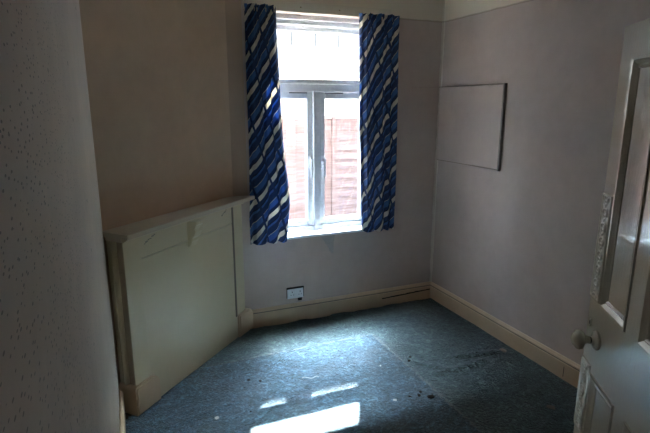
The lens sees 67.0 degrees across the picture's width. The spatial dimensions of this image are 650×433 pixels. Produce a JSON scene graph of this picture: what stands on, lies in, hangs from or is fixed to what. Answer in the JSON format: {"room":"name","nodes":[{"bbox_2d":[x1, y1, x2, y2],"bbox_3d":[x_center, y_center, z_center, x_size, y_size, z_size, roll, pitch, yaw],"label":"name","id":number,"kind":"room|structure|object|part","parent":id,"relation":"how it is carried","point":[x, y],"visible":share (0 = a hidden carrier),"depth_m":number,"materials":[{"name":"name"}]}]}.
{"room":"empty room","nodes":[
{"label":"empty room","id":0,"kind":"room"},
{"bbox_2d":[0,0,118,432],"bbox_3d":[-0.684,0.119,1.230,0.120,2.820,4.870,-5,14,-22],"label":"wall","id":1,"kind":"structure","parent":0,"point":[58,365],"depth_m":0.85,"materials":[{"name":"paint"}]},
{"bbox_2d":[119,390,125,432],"bbox_3d":[-0.414,1.437,1.052,0.021,0.155,3.800,-5,14,-22],"label":"baseboard","id":2,"kind":"structure","parent":1,"relation":"attached to","point":[122,426],"depth_m":2.57,"materials":[{"name":"beige paint"}]},
{"bbox_2d":[79,0,232,383],"bbox_3d":[-0.918,-0.332,3.008,0.851,2.732,0.763,-5,14,-22],"label":"wall","id":3,"kind":"structure","parent":0,"point":[157,70],"depth_m":2.83,"materials":[{"name":"beige paint"}]},
{"bbox_2d":[103,196,254,415],"bbox_3d":[-0.841,0.476,3.189,0.208,1.053,1.234,5,14,22],"label":"fireplace surround","id":4,"kind":"object","parent":3,"relation":"attached to","point":[177,277],"visible":0.98,"depth_m":2.96,"materials":[{"name":"beige paint"}]},
{"bbox_3d":[-1.096,0.114,2.569,0.106,0.026,0.042,5,14,22],"label":"moulding","id":5,"kind":"part","parent":4,"relation":"part of","materials":[{"name":"paint"}]},
{"bbox_3d":[-1.105,0.531,2.671,0.044,0.847,0.044,5,14,22],"label":"half round moulding","id":6,"kind":"part","parent":4,"relation":"part of","materials":[{"name":"beige paint"}]},
{"bbox_2d":[103,196,254,240],"bbox_3d":[-0.844,-0.023,3.067,0.208,0.026,1.218,5,14,22],"label":"mantel shelf","id":7,"kind":"object","parent":4,"relation":"attached to","point":[135,230],"depth_m":2.83,"materials":[{"name":"paint"}]},
{"bbox_3d":[-0.808,0.009,3.034,0.044,0.028,1.138,5,14,22],"label":"shelf moulding","id":8,"kind":"part","parent":4,"relation":"part of","materials":[{"name":"beige paint"}]},
{"bbox_3d":[-0.841,0.503,3.166,0.026,1.010,0.930,5,14,22],"label":"panel","id":9,"kind":"part","parent":4,"relation":"part of","materials":[{"name":"beige paint"}]},
{"bbox_2d":[225,0,444,309],"bbox_3d":[-0.302,-0.470,3.812,2.612,2.820,0.270,-5,14,-22],"label":"wall","id":10,"kind":"structure","parent":0,"point":[401,255],"depth_m":3.97,"materials":[{"name":"paint"}]},
{"bbox_2d":[244,3,289,244],"bbox_3d":[-0.404,-0.617,3.507,0.312,1.683,0.065,-4,14,-19],"label":"curtain","id":11,"kind":"object","parent":10,"relation":"hanging from","point":[268,179],"visible":1,"depth_m":3.50,"materials":[{"name":"fabric"}]},
{"bbox_2d":[287,286,303,299],"bbox_3d":[-0.235,0.619,3.925,0.144,0.114,0.024,-5,14,-22],"label":"wall socket","id":12,"kind":"object","parent":10,"relation":"attached to","point":[292,292],"visible":1,"depth_m":3.92,"materials":[{"name":"white plastic"}]},
{"bbox_2d":[243,0,390,16],"bbox_3d":[-0.025,-1.491,3.532,1.140,0.069,0.026,-5,14,-22],"label":"trim","id":13,"kind":"structure","parent":10,"relation":"attached to","point":[281,6],"depth_m":3.51,"materials":[{"name":"paint"}]},
{"bbox_2d":[276,13,364,239],"bbox_3d":[-0.025,-0.673,3.821,1.000,1.652,0.202,-5,14,-22],"label":"window","id":14,"kind":"structure","parent":10,"relation":"in","point":[314,92],"depth_m":3.85,"materials":[{"name":"white plastic"}]},
{"bbox_3d":[-0.270,-0.434,3.852,0.357,1.053,0.052,-5,14,-22],"label":"casement sash","id":15,"kind":"part","parent":14,"relation":"part of","materials":[{"name":"white plastic"}]},
{"bbox_3d":[-0.108,-0.390,3.876,0.026,0.165,0.049,-5,14,-22],"label":"handle","id":16,"kind":"part","parent":14,"relation":"part of","materials":[{"name":"white plastic"}]},
{"bbox_3d":[-0.054,-1.230,3.764,0.826,0.409,0.050,-5,14,-22],"label":"sash","id":17,"kind":"part","parent":14,"relation":"part of","materials":[{"name":"white plastic"}]},
{"bbox_3d":[-0.008,-0.399,3.917,0.026,0.165,0.049,-5,14,-22],"label":"handle","id":18,"kind":"part","parent":14,"relation":"part of","materials":[{"name":"white plastic"}]},
{"bbox_3d":[-0.015,0.127,3.977,1.000,0.022,0.147,-5,14,-22],"label":"sill","id":19,"kind":"part","parent":14,"relation":"part of","materials":[{"name":"white paint"}]},
{"bbox_3d":[0.137,-0.472,4.016,0.415,1.053,0.052,-5,14,-22],"label":"casement sash","id":20,"kind":"part","parent":14,"relation":"part of","materials":[{"name":"white plastic"}]},
{"bbox_2d":[321,235,333,253],"bbox_3d":[0.022,0.230,3.954,0.119,0.155,0.006,-5,14,-22],"label":"scrap","id":21,"kind":"object","parent":10,"relation":"attached to","point":[329,240],"visible":1,"depth_m":3.96,"materials":[{"name":"grey paper"}]},
{"bbox_2d":[251,281,430,328],"bbox_3d":[0.180,0.734,4.130,1.690,0.155,0.021,-5,14,-22],"label":"baseboard","id":22,"kind":"structure","parent":10,"relation":"attached to","point":[311,309],"depth_m":4.09,"materials":[{"name":"beige paint"}]},
{"bbox_2d":[359,13,399,232],"bbox_3d":[0.416,-0.694,3.841,0.340,1.673,0.048,-5,14,-22],"label":"curtain","id":23,"kind":"object","parent":10,"relation":"hanging from","point":[378,33],"visible":1,"depth_m":3.82,"materials":[{"name":"fabric"}]},
{"bbox_2d":[431,0,649,364],"bbox_3d":[1.840,-0.113,2.250,0.120,2.820,4.870,-5,14,-22],"label":"wall","id":24,"kind":"structure","parent":0,"point":[516,243],"depth_m":3.21,"materials":[{"name":"paint"}]},
{"bbox_2d":[436,83,507,170],"bbox_3d":[1.095,-0.696,3.769,0.023,0.606,0.762,-5,14,-22],"label":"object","id":25,"kind":"object","parent":24,"relation":"attached to","point":[471,118],"visible":1,"depth_m":3.70,"materials":[{"name":"wood"}]},
{"bbox_2d":[429,282,580,387],"bbox_3d":[1.513,0.965,3.117,0.021,0.155,2.960,-5,14,-22],"label":"baseboard","id":26,"kind":"structure","parent":24,"relation":"attached to","point":[566,369],"depth_m":3.51,"materials":[{"name":"beige paint"}]},
{"bbox_3d":[0.630,1.362,1.922,2.612,0.088,4.600,-5,14,-22],"label":"floor","id":27,"kind":"structure","parent":0,"visible":0},
{"bbox_2d":[125,298,577,432],"bbox_3d":[0.632,1.306,1.904,2.610,0.030,4.589,-5,14,-22],"label":"carpet","id":28,"kind":"object","parent":27,"relation":"on","point":[476,386],"visible":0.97,"depth_m":3.08,"materials":[{"name":"blue carpet"}]},
{"label":"outside","id":29,"kind":"structure","parent":0,"visible":0},
{"bbox_3d":[-2.381,-1.382,14.933,30.000,0.150,21.729,-5,14,-22],"label":"ground","id":30,"kind":"structure","parent":29,"visible":0},
{"bbox_2d":[276,31,358,118],"bbox_3d":[0.052,-6.304,11.806,19.400,10.840,6.240,-5,14,-22],"label":"sky","id":31,"kind":"structure","parent":30,"relation":"on","point":[302,59],"depth_m":9.19,"materials":[{"name":"white"}]},
{"bbox_2d":[281,111,358,219],"bbox_3d":[0.503,-0.281,5.657,5.696,1.830,0.090,-5,14,-22],"label":"wooden fence","id":32,"kind":"object","parent":30,"relation":"on","point":[341,134],"visible":0.05,"depth_m":5.37,"materials":[{"name":"wood"}]},
{"bbox_3d":[-0.384,-0.199,5.299,0.090,1.830,0.090,-5,14,-22],"label":"post","id":33,"kind":"part","parent":32,"relation":"part of","materials":[{"name":"white wood"}]},
{"bbox_3d":[0.902,0.134,0.969,2.612,2.732,0.100,-5,14,-22],"label":"wall","id":34,"kind":"structure","parent":0,"visible":0},
{"bbox_2d":[571,18,649,432],"bbox_3d":[0.913,0.399,1.493,0.126,1.942,0.706,2,13,8],"label":"door","id":35,"kind":"structure","parent":34,"relation":"in","point":[613,392],"depth_m":1.58,"materials":[{"name":"paint"}]},
{"bbox_3d":[0.919,0.442,1.767,0.062,0.072,0.072,2,13,8],"label":"knob","id":36,"kind":"part","parent":35,"relation":"part of","materials":[{"name":"beige metal"}]},
{"bbox_3d":[0.977,0.681,1.872,0.010,0.292,0.079,2,13,8],"label":"finger plate","id":37,"kind":"part","parent":35,"relation":"part of","materials":[{"name":"paint"}]},
{"bbox_3d":[0.963,0.862,1.761,0.015,0.545,0.201,2,13,8],"label":"panel moulding","id":38,"kind":"part","parent":35,"relation":"part of","materials":[{"name":"paint"}]},
{"bbox_3d":[0.978,0.863,1.759,0.019,0.533,0.189,2,13,8],"label":"panel","id":39,"kind":"part","parent":35,"relation":"part of","materials":[{"name":"paint"}]},
{"bbox_3d":[0.977,0.112,1.742,0.010,0.390,0.079,2,13,8],"label":"finger plate","id":40,"kind":"part","parent":35,"relation":"part of","materials":[{"name":"paint"}]},
{"bbox_3d":[0.963,-0.070,1.548,0.015,0.847,0.201,2,13,8],"label":"panel moulding","id":41,"kind":"part","parent":35,"relation":"part of","materials":[{"name":"paint"}]},
{"bbox_3d":[0.918,0.928,1.474,0.015,0.545,0.235,2,13,8],"label":"panel moulding","id":42,"kind":"part","parent":35,"relation":"part of","materials":[{"name":"paint"}]},
{"bbox_3d":[0.978,-0.069,1.546,0.019,0.835,0.189,2,13,8],"label":"panel","id":43,"kind":"part","parent":35,"relation":"part of","materials":[{"name":"paint"}]},
{"bbox_3d":[0.918,-0.004,1.261,0.015,0.847,0.235,2,13,8],"label":"panel moulding","id":44,"kind":"part","parent":35,"relation":"part of","materials":[{"name":"paint"}]}
]}

